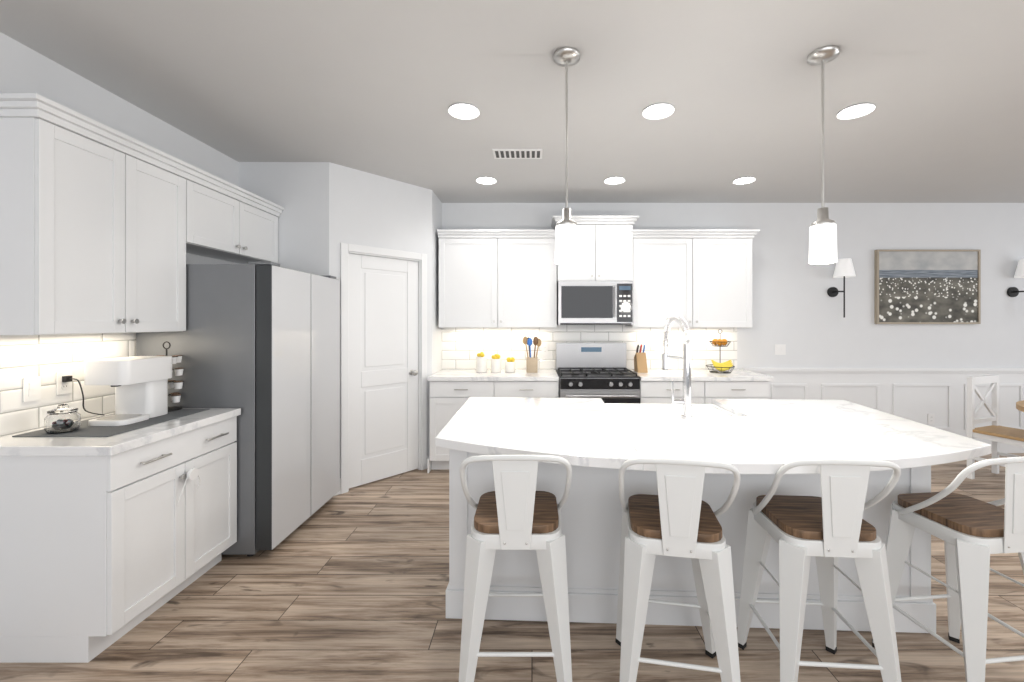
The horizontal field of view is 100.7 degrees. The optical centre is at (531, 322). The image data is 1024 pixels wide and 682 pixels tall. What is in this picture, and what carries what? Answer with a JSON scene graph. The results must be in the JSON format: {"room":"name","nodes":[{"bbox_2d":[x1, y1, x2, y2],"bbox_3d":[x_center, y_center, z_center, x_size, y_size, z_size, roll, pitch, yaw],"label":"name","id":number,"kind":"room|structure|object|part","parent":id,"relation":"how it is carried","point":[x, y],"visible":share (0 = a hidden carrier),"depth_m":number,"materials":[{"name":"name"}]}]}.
{"room":"kitchen","nodes":[
{"label":"kitchen","id":0,"kind":"room"},
{"bbox_2d":[0,32,238,435],"bbox_3d":[-2.460,0.060,0.195,0.120,2.740,6.790,0,0,0],"label":"wall","id":1,"kind":"structure","parent":0,"point":[24,69],"depth_m":2.37,"materials":[{"name":"paint"}]},
{"bbox_2d":[0,333,135,435],"bbox_3d":[-2.399,0.272,1.935,0.002,0.484,1.270,0,0,0],"label":"tile backsplash","id":2,"kind":"structure","parent":1,"relation":"attached to","point":[46,358],"depth_m":2.11,"materials":[{"name":"white tile"}]},
{"bbox_2d":[23,376,40,401],"bbox_3d":[-2.391,0.320,2.030,0.010,0.114,0.070,0,0,0],"label":"light switch","id":3,"kind":"object","parent":2,"relation":"attached to","point":[31,388],"visible":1,"depth_m":2.03,"materials":[{"name":"white plastic"}]},
{"bbox_2d":[56,371,104,414],"bbox_3d":[-2.336,0.375,2.199,0.120,0.245,0.127,0,0,0],"label":"outlet","id":4,"kind":"object","parent":2,"relation":"attached to","point":[63,387],"depth_m":2.17,"materials":[{"name":"white plastic"}]},
{"bbox_3d":[-2.333,0.386,2.208,0.113,0.223,0.107,0,0,0],"label":"electrical outlet with cord plug","id":5,"kind":"part","parent":4,"relation":"part of","materials":[{"name":"plastic"}]},
{"bbox_2d":[0,105,143,334],"bbox_3d":[-2.235,-0.417,2.001,0.325,0.945,0.443,0,0,0],"label":"upper cabinet","id":6,"kind":"object","parent":1,"relation":"attached to","point":[72,194],"depth_m":1.89,"materials":[{"name":"white wood"}]},
{"bbox_2d":[144,153,191,331],"bbox_3d":[-2.235,-0.417,2.324,0.325,0.945,0.442,0,0,0],"label":"upper cabinet","id":7,"kind":"object","parent":1,"relation":"attached to","point":[167,188],"depth_m":2.41,"materials":[{"name":"white wood"}]},
{"bbox_2d":[192,173,247,256],"bbox_3d":[-2.235,-0.684,2.800,0.325,0.410,0.512,0,0,0],"label":"upper cabinet","id":8,"kind":"object","parent":1,"relation":"attached to","point":[219,215],"depth_m":2.82,"materials":[{"name":"white wood"}]},
{"bbox_2d":[209,197,279,262],"bbox_3d":[-2.235,-0.684,3.208,0.325,0.410,0.512,0,0,0],"label":"upper cabinet","id":9,"kind":"object","parent":1,"relation":"attached to","point":[262,221],"depth_m":3.26,"materials":[{"name":"white wood"}]},
{"bbox_2d":[239,162,328,274],"bbox_3d":[-2.030,0.060,3.530,0.740,2.740,0.120,0,0,0],"label":"wall","id":10,"kind":"structure","parent":0,"point":[298,192],"depth_m":3.47,"materials":[{"name":"paint"}]},
{"bbox_2d":[329,162,431,469],"bbox_3d":[-1.369,0.060,3.876,0.120,2.740,0.991,0,0,43],"label":"wall","id":11,"kind":"structure","parent":0,"point":[370,209],"depth_m":3.81,"materials":[{"name":"paint"}]},
{"bbox_2d":[334,454,431,495],"bbox_3d":[-1.317,1.365,3.841,0.683,0.130,0.758,0,0,0],"label":"baseboard","id":12,"kind":"structure","parent":11,"relation":"attached to","point":[429,465],"depth_m":4.01,"materials":[{"name":"white paint"}]},
{"bbox_2d":[340,243,426,493],"bbox_3d":[-1.340,0.384,3.862,0.182,2.092,0.834,0,0,43],"label":"door","id":13,"kind":"structure","parent":11,"relation":"attached to","point":[379,366],"depth_m":3.83,"materials":[{"name":"white paint"}]},
{"bbox_2d":[432,191,441,373],"bbox_3d":[-1.050,0.060,4.485,0.120,2.740,0.570,0,0,0],"label":"wall","id":14,"kind":"structure","parent":0,"point":[436,329],"depth_m":4.37,"materials":[{"name":"paint"}]},
{"bbox_2d":[0,453,1023,681],"bbox_3d":[2.250,1.455,0.725,10.500,0.050,8.450,0,0,0],"label":"floor","id":15,"kind":"structure","parent":0,"point":[351,585],"depth_m":1.96,"materials":[{"name":"brown wood"}]},
{"bbox_2d":[0,413,240,662],"bbox_3d":[-2.060,0.992,2.162,0.675,0.874,0.765,0,0,0],"label":"base cabinet","id":16,"kind":"object","parent":15,"relation":"on","point":[106,542],"depth_m":1.78,"materials":[{"name":"white wood"}]},
{"bbox_2d":[0,409,240,456],"bbox_3d":[-2.070,0.536,2.148,0.655,0.040,0.787,0,0,0],"label":"countertop","id":17,"kind":"structure","parent":16,"relation":"on","point":[10,446],"depth_m":1.85,"materials":[{"name":"white stone"}]},
{"bbox_2d":[12,409,208,436],"bbox_3d":[-2.115,0.512,2.200,0.430,0.004,0.600,0,0,0],"label":"mat","id":18,"kind":"object","parent":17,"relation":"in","point":[84,430],"visible":0.57,"depth_m":2.03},
{"bbox_2d":[44,404,80,433],"bbox_3d":[-2.190,0.445,1.980,0.116,0.128,0.116,0,0,0],"label":"candy jar","id":19,"kind":"object","parent":18,"relation":"on","point":[63,418],"visible":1,"depth_m":1.95,"materials":[{"name":"clear glass"}]},
{"bbox_2d":[84,356,171,425],"bbox_3d":[-2.105,0.349,2.220,0.230,0.320,0.300,0,0,0],"label":"coffee maker","id":20,"kind":"object","parent":18,"relation":"on","point":[139,384],"visible":1,"depth_m":2.21,"materials":[{"name":"white plastic"}]},
{"bbox_2d":[158,341,183,411],"bbox_3d":[-2.120,0.313,2.460,0.162,0.403,0.159,0,0,0],"label":"pod carousel","id":21,"kind":"object","parent":17,"relation":"on","point":[175,397],"visible":0.48,"depth_m":2.47,"materials":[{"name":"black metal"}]},
{"bbox_2d":[136,262,339,556],"bbox_3d":[-1.975,0.531,3.005,0.820,1.798,0.904,0,0,0],"label":"fridge","id":22,"kind":"object","parent":15,"relation":"on","point":[258,343],"visible":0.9,"depth_m":2.56,"materials":[{"name":"grey metal"}]},
{"bbox_2d":[427,380,502,469],"bbox_3d":[-0.636,0.993,4.333,0.678,0.875,0.630,0,0,0],"label":"base cabinet","id":23,"kind":"object","parent":15,"relation":"on","point":[447,397],"depth_m":4.02,"materials":[{"name":"white wood"}]},
{"bbox_2d":[427,369,558,379],"bbox_3d":[-0.367,0.535,4.321,1.241,0.041,0.655,0,0,0],"label":"countertop","id":24,"kind":"structure","parent":23,"relation":"on","point":[444,374],"depth_m":4.10,"materials":[{"name":"white stone"}]},
{"bbox_2d":[476,352,486,372],"bbox_3d":[-0.520,0.410,4.370,0.114,0.208,0.114,0,0,0],"label":"canister","id":25,"kind":"object","parent":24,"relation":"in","point":[481,363],"visible":1,"depth_m":4.33,"materials":[{"name":"beige ceramic"}]},
{"bbox_2d":[491,354,500,372],"bbox_3d":[-0.370,0.421,4.370,0.108,0.187,0.108,0,0,0],"label":"canister","id":26,"kind":"object","parent":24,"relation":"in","point":[495,363],"visible":1,"depth_m":4.33,"materials":[{"name":"beige ceramic"}]},
{"bbox_2d":[505,357,514,372],"bbox_3d":[-0.225,0.438,4.370,0.104,0.153,0.104,0,0,0],"label":"canister","id":27,"kind":"object","parent":24,"relation":"on","point":[510,365],"visible":1,"depth_m":4.33,"materials":[{"name":"beige ceramic"}]},
{"bbox_2d":[523,336,540,372],"bbox_3d":[0.001,0.330,4.380,0.195,0.368,0.115,0,0,0],"label":"utensil crock","id":28,"kind":"object","parent":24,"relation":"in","point":[531,364],"visible":1,"depth_m":4.33,"materials":[{"name":"brown wood"}]},
{"bbox_2d":[459,455,571,681],"bbox_3d":[-0.060,0.952,1.719,0.427,0.956,0.428,0,0,0],"label":"stool","id":29,"kind":"object","parent":15,"relation":"on","point":[515,510],"visible":1,"depth_m":1.54,"materials":[{"name":"white metal"}]},
{"bbox_2d":[503,380,558,397],"bbox_3d":[-0.083,0.993,4.333,0.677,0.875,0.630,0,0,0],"label":"base cabinet","id":30,"kind":"object","parent":15,"relation":"on","point":[511,388],"depth_m":4.02,"materials":[{"name":"white wood"}]},
{"bbox_2d":[556,343,639,403],"bbox_3d":[0.640,0.828,4.269,0.756,1.205,0.723,0,0,0],"label":"range","id":31,"kind":"object","parent":15,"relation":"on","point":[596,370],"visible":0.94,"depth_m":4.07,"materials":[{"name":"silver metal"}]},
{"bbox_2d":[640,380,714,403],"bbox_3d":[1.362,0.993,4.333,0.674,0.875,0.630,0,0,0],"label":"base cabinet","id":32,"kind":"object","parent":15,"relation":"on","point":[651,391],"depth_m":4.02,"materials":[{"name":"white wood"}]},
{"bbox_2d":[629,369,773,379],"bbox_3d":[1.654,0.535,4.321,1.253,0.041,0.655,0,0,0],"label":"countertop","id":33,"kind":"structure","parent":32,"relation":"on","point":[653,374],"depth_m":4.10,"materials":[{"name":"white stone"}]},
{"bbox_2d":[634,344,647,372],"bbox_3d":[1.130,0.372,4.410,0.100,0.284,0.179,0,0,0],"label":"knife block","id":34,"kind":"object","parent":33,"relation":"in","point":[640,363],"visible":1,"depth_m":4.38,"materials":[{"name":"brown wood"}]},
{"bbox_2d":[706,329,734,372],"bbox_3d":[1.930,0.293,4.350,0.278,0.443,0.278,0,0,0],"label":"fruit basket","id":35,"kind":"object","parent":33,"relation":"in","point":[723,367],"visible":1,"depth_m":4.31,"materials":[{"name":"yellow food"}]},
{"bbox_2d":[615,458,740,681],"bbox_3d":[0.550,0.952,1.669,0.427,0.956,0.428,0,0,10],"label":"stool","id":36,"kind":"object","parent":15,"relation":"on","point":[676,516],"visible":1,"depth_m":1.50,"materials":[{"name":"white metal"}]},
{"bbox_2d":[446,469,935,632],"bbox_3d":[0.738,0.993,2.414,2.277,0.875,0.836,0,0,3],"label":"kitchen island","id":37,"kind":"object","parent":15,"relation":"on","point":[591,515],"depth_m":2.02,"materials":[{"name":"wood"}]},
{"bbox_2d":[435,397,642,472],"bbox_3d":[-0.007,0.535,2.252,0.900,0.040,1.303,0,0,3],"label":"island countertop","id":38,"kind":"structure","parent":37,"relation":"on","point":[583,432],"depth_m":2.03,"materials":[{"name":"white stone"}]},
{"bbox_2d":[607,403,738,416],"bbox_3d":[0.828,0.658,2.584,0.736,0.230,0.488,0,0,3],"label":"sink","id":39,"kind":"object","parent":38,"relation":"in","point":[701,410],"depth_m":2.70,"materials":[{"name":"white ceramic"}]},
{"bbox_2d":[615,413,838,476],"bbox_3d":[0.800,0.535,1.941,0.740,0.040,0.794,0,0,3],"label":"island countertop","id":40,"kind":"structure","parent":37,"relation":"on","point":[756,449],"depth_m":1.82,"materials":[{"name":"white stone"}]},
{"bbox_2d":[671,345,694,416],"bbox_3d":[0.809,0.318,2.283,0.116,0.395,0.064,0,0,3],"label":"faucet","id":41,"kind":"object","parent":40,"relation":"on","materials":[{"name":"silver metal"}]},
{"bbox_2d":[711,399,990,476],"bbox_3d":[1.611,0.535,2.188,0.860,0.040,1.291,0,0,3],"label":"island countertop","id":42,"kind":"structure","parent":37,"relation":"on","point":[843,429],"depth_m":1.97,"materials":[{"name":"white stone"}]},
{"bbox_2d":[715,380,770,398],"bbox_3d":[1.913,0.993,4.333,0.675,0.875,0.630,0,0,0],"label":"base cabinet","id":43,"kind":"object","parent":15,"relation":"on","point":[724,389],"depth_m":4.02,"materials":[{"name":"white wood"}]},
{"bbox_2d":[737,459,901,681],"bbox_3d":[1.100,0.952,1.669,0.427,0.956,0.428,0,0,4],"label":"stool","id":44,"kind":"object","parent":15,"relation":"on","point":[829,527],"visible":1,"depth_m":1.51,"materials":[{"name":"white metal"}]},
{"bbox_2d":[872,457,1023,681],"bbox_3d":[1.730,0.952,1.699,0.427,0.956,0.428,0,0,-6],"label":"stool","id":45,"kind":"object","parent":15,"relation":"on","point":[973,533],"visible":0.96,"depth_m":1.57,"materials":[{"name":"white metal"}]},
{"bbox_2d":[967,375,1023,478],"bbox_3d":[4.270,0.965,3.760,0.440,0.930,0.440,0,0,-20],"label":"dining chair","id":46,"kind":"object","parent":15,"relation":"on","point":[995,433],"visible":0.98,"depth_m":3.88,"materials":[{"name":"white paint"}]},
{"bbox_2d":[1016,400,1023,411],"bbox_3d":[4.470,1.055,3.120,1.200,0.750,1.200,0,0,0],"label":"dining table","id":47,"kind":"object","parent":15,"relation":"on","point":[1020,405],"visible":1,"depth_m":3.50,"materials":[{"name":"brown wood"}]},
{"bbox_2d":[0,0,1023,202],"bbox_3d":[2.250,-1.350,0.725,10.500,0.080,8.450,0,0,0],"label":"ceiling","id":48,"kind":"structure","parent":0,"point":[378,87],"depth_m":2.37,"materials":[{"name":"paint"}]},
{"bbox_2d":[448,103,478,118],"bbox_3d":[-0.420,-1.303,2.620,0.189,0.011,0.189,0,0,-9],"label":"recessed light","id":49,"kind":"object","parent":48,"relation":"in","point":[470,111],"depth_m":2.61,"materials":[{"name":"white paint"}]},
{"bbox_2d":[476,177,496,183],"bbox_3d":[-0.420,-1.303,3.900,0.189,0.011,0.189,0,0,-9],"label":"recessed light","id":50,"kind":"object","parent":48,"relation":"in","point":[482,180],"depth_m":3.88,"materials":[{"name":"white paint"}]},
{"bbox_2d":[492,149,542,158],"bbox_3d":[-0.110,-1.305,3.290,0.380,0.008,0.180,0,0,0],"label":"ceiling vent","id":51,"kind":"object","parent":48,"relation":"in","point":[517,153],"visible":0.98,"depth_m":3.27,"materials":[{"name":"white metal"}]},
{"bbox_2d":[553,47,579,264],"bbox_3d":[0.170,-0.799,2.080,0.130,1.019,0.130,0,0,0],"label":"pendant light","id":52,"kind":"object","parent":48,"relation":"hanging from","point":[566,239],"visible":1,"depth_m":2.05,"materials":[{"name":"white glass"}]},
{"bbox_2d":[604,177,624,183],"bbox_3d":[0.760,-1.303,3.900,0.189,0.011,0.189,0,0,-6],"label":"recessed light","id":53,"kind":"object","parent":48,"relation":"in","point":[612,180],"depth_m":3.88,"materials":[{"name":"white paint"}]},
{"bbox_2d":[642,103,673,118],"bbox_3d":[0.780,-1.303,2.620,0.189,0.011,0.189,0,0,-9],"label":"recessed light","id":54,"kind":"object","parent":48,"relation":"in","point":[659,110],"depth_m":2.61,"materials":[{"name":"white paint"}]},
{"bbox_2d":[733,177,755,183],"bbox_3d":[1.950,-1.303,3.900,0.189,0.011,0.189,0,0,-9],"label":"recessed light","id":55,"kind":"object","parent":48,"relation":"in","point":[743,180],"depth_m":3.88,"materials":[{"name":"white paint"}]},
{"bbox_2d":[807,45,838,263],"bbox_3d":[1.420,-0.799,2.070,0.130,1.019,0.130,0,0,0],"label":"pendant light","id":56,"kind":"object","parent":48,"relation":"hanging from","point":[823,239],"visible":1,"depth_m":2.05,"materials":[{"name":"white glass"}]},
{"bbox_2d":[837,103,874,118],"bbox_3d":[2.000,-1.303,2.620,0.189,0.011,0.189,0,0,-9],"label":"recessed light","id":57,"kind":"object","parent":48,"relation":"in","point":[858,110],"depth_m":2.61,"materials":[{"name":"white paint"}]},
{"bbox_2d":[442,203,1023,369],"bbox_3d":[3.105,0.060,4.710,8.430,2.740,0.120,0,0,0],"label":"wall","id":58,"kind":"structure","parent":0,"point":[797,310],"depth_m":4.65,"materials":[{"name":"paint"}]},
{"bbox_2d":[438,232,506,327],"bbox_3d":[-0.622,-0.417,4.486,0.667,0.945,0.325,0,0,0],"label":"upper cabinet","id":59,"kind":"object","parent":58,"relation":"attached to","point":[472,265],"depth_m":4.33,"materials":[{"name":"white wood"}]},
{"bbox_2d":[507,232,556,327],"bbox_3d":[-0.078,-0.417,4.486,0.667,0.945,0.325,0,0,0],"label":"upper cabinet","id":60,"kind":"object","parent":58,"relation":"attached to","point":[511,278],"depth_m":4.33,"materials":[{"name":"white wood"}]},
{"bbox_2d":[555,220,602,283],"bbox_3d":[0.480,-0.718,4.466,0.442,0.606,0.365,0,0,0],"label":"upper cabinet","id":61,"kind":"object","parent":58,"relation":"attached to","point":[589,267],"depth_m":4.28,"materials":[{"name":"white wood"}]},
{"bbox_2d":[442,325,736,368],"bbox_3d":[0.630,0.272,4.649,3.240,0.484,0.002,0,0,0],"label":"tile backsplash","id":62,"kind":"structure","parent":58,"relation":"attached to","point":[462,348],"depth_m":4.65,"materials":[{"name":"white tile"}]},
{"bbox_2d":[542,344,547,354],"bbox_3d":[0.140,0.300,4.643,0.070,0.114,0.008,0,0,0],"label":"electrical outlet","id":63,"kind":"object","parent":62,"relation":"attached to","point":[544,349],"visible":1,"depth_m":4.64,"materials":[{"name":"white plastic"}]},
{"bbox_2d":[655,344,660,354],"bbox_3d":[1.380,0.300,4.643,0.070,0.114,0.008,0,0,0],"label":"electrical outlet","id":64,"kind":"object","parent":62,"relation":"attached to","point":[657,349],"visible":1,"depth_m":4.64,"materials":[{"name":"white plastic"}]},
{"bbox_2d":[603,220,634,283],"bbox_3d":[0.800,-0.718,4.466,0.442,0.606,0.365,0,0,0],"label":"upper cabinet","id":65,"kind":"object","parent":58,"relation":"attached to","point":[618,235],"depth_m":4.29,"materials":[{"name":"white wood"}]},
{"bbox_2d":[557,281,632,324],"bbox_3d":[0.640,-0.192,4.423,0.752,0.440,0.445,0,0,0],"label":"microwave","id":66,"kind":"object","parent":65,"relation":"attached to","point":[594,302],"visible":1,"depth_m":4.24,"materials":[{"name":"silver metal"}]},
{"bbox_2d":[626,232,698,327],"bbox_3d":[1.362,-0.417,4.486,0.673,0.945,0.325,0,0,0],"label":"upper cabinet","id":67,"kind":"object","parent":58,"relation":"attached to","point":[666,284],"depth_m":4.33,"materials":[{"name":"white wood"}]},
{"bbox_2d":[699,232,754,327],"bbox_3d":[1.913,-0.417,4.486,0.674,0.945,0.325,0,0,0],"label":"upper cabinet","id":68,"kind":"object","parent":58,"relation":"attached to","point":[725,258],"depth_m":4.33,"materials":[{"name":"white wood"}]},
{"bbox_2d":[775,344,785,354],"bbox_3d":[2.720,0.300,4.643,0.116,0.114,0.010,0,0,0],"label":"light switch","id":69,"kind":"object","parent":58,"relation":"attached to","point":[780,349],"visible":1,"depth_m":4.64,"materials":[{"name":"white plastic"}]},
{"bbox_2d":[827,258,855,317],"bbox_3d":[3.342,-0.362,4.549,0.215,0.625,0.200,0,0,0],"label":"sconce","id":70,"kind":"object","parent":58,"relation":"attached to","point":[844,268],"visible":0.96,"depth_m":4.53,"materials":[{"name":"white fabric"}]},
{"bbox_2d":[742,368,1023,452],"bbox_3d":[5.013,0.965,4.635,5.427,0.930,0.030,0,0,0],"label":"wainscoting","id":71,"kind":"structure","parent":58,"relation":"attached to","point":[918,395],"depth_m":4.65,"materials":[{"name":"white paint"}]},
{"bbox_2d":[874,250,980,323],"bbox_3d":[4.316,-0.385,4.629,1.123,0.810,0.040,0,0,0],"label":"picture frame","id":72,"kind":"object","parent":58,"relation":"attached to","point":[927,286],"visible":1,"depth_m":4.62,"materials":[{"name":"brown wood"}]},
{"bbox_2d":[928,414,934,423],"bbox_3d":[4.370,1.060,4.640,0.070,0.114,0.008,0,0,0],"label":"outlet","id":73,"kind":"object","parent":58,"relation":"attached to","point":[931,418],"visible":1,"depth_m":4.64,"materials":[{"name":"white plastic"}]},
{"bbox_2d":[1007,259,1023,296],"bbox_3d":[5.312,-0.362,4.549,0.215,0.625,0.200,0,0,0],"label":"sconce","id":74,"kind":"object","parent":58,"relation":"attached to","point":[1014,291],"visible":0.98,"depth_m":4.59,"materials":[{"name":"black metal"}]}
]}

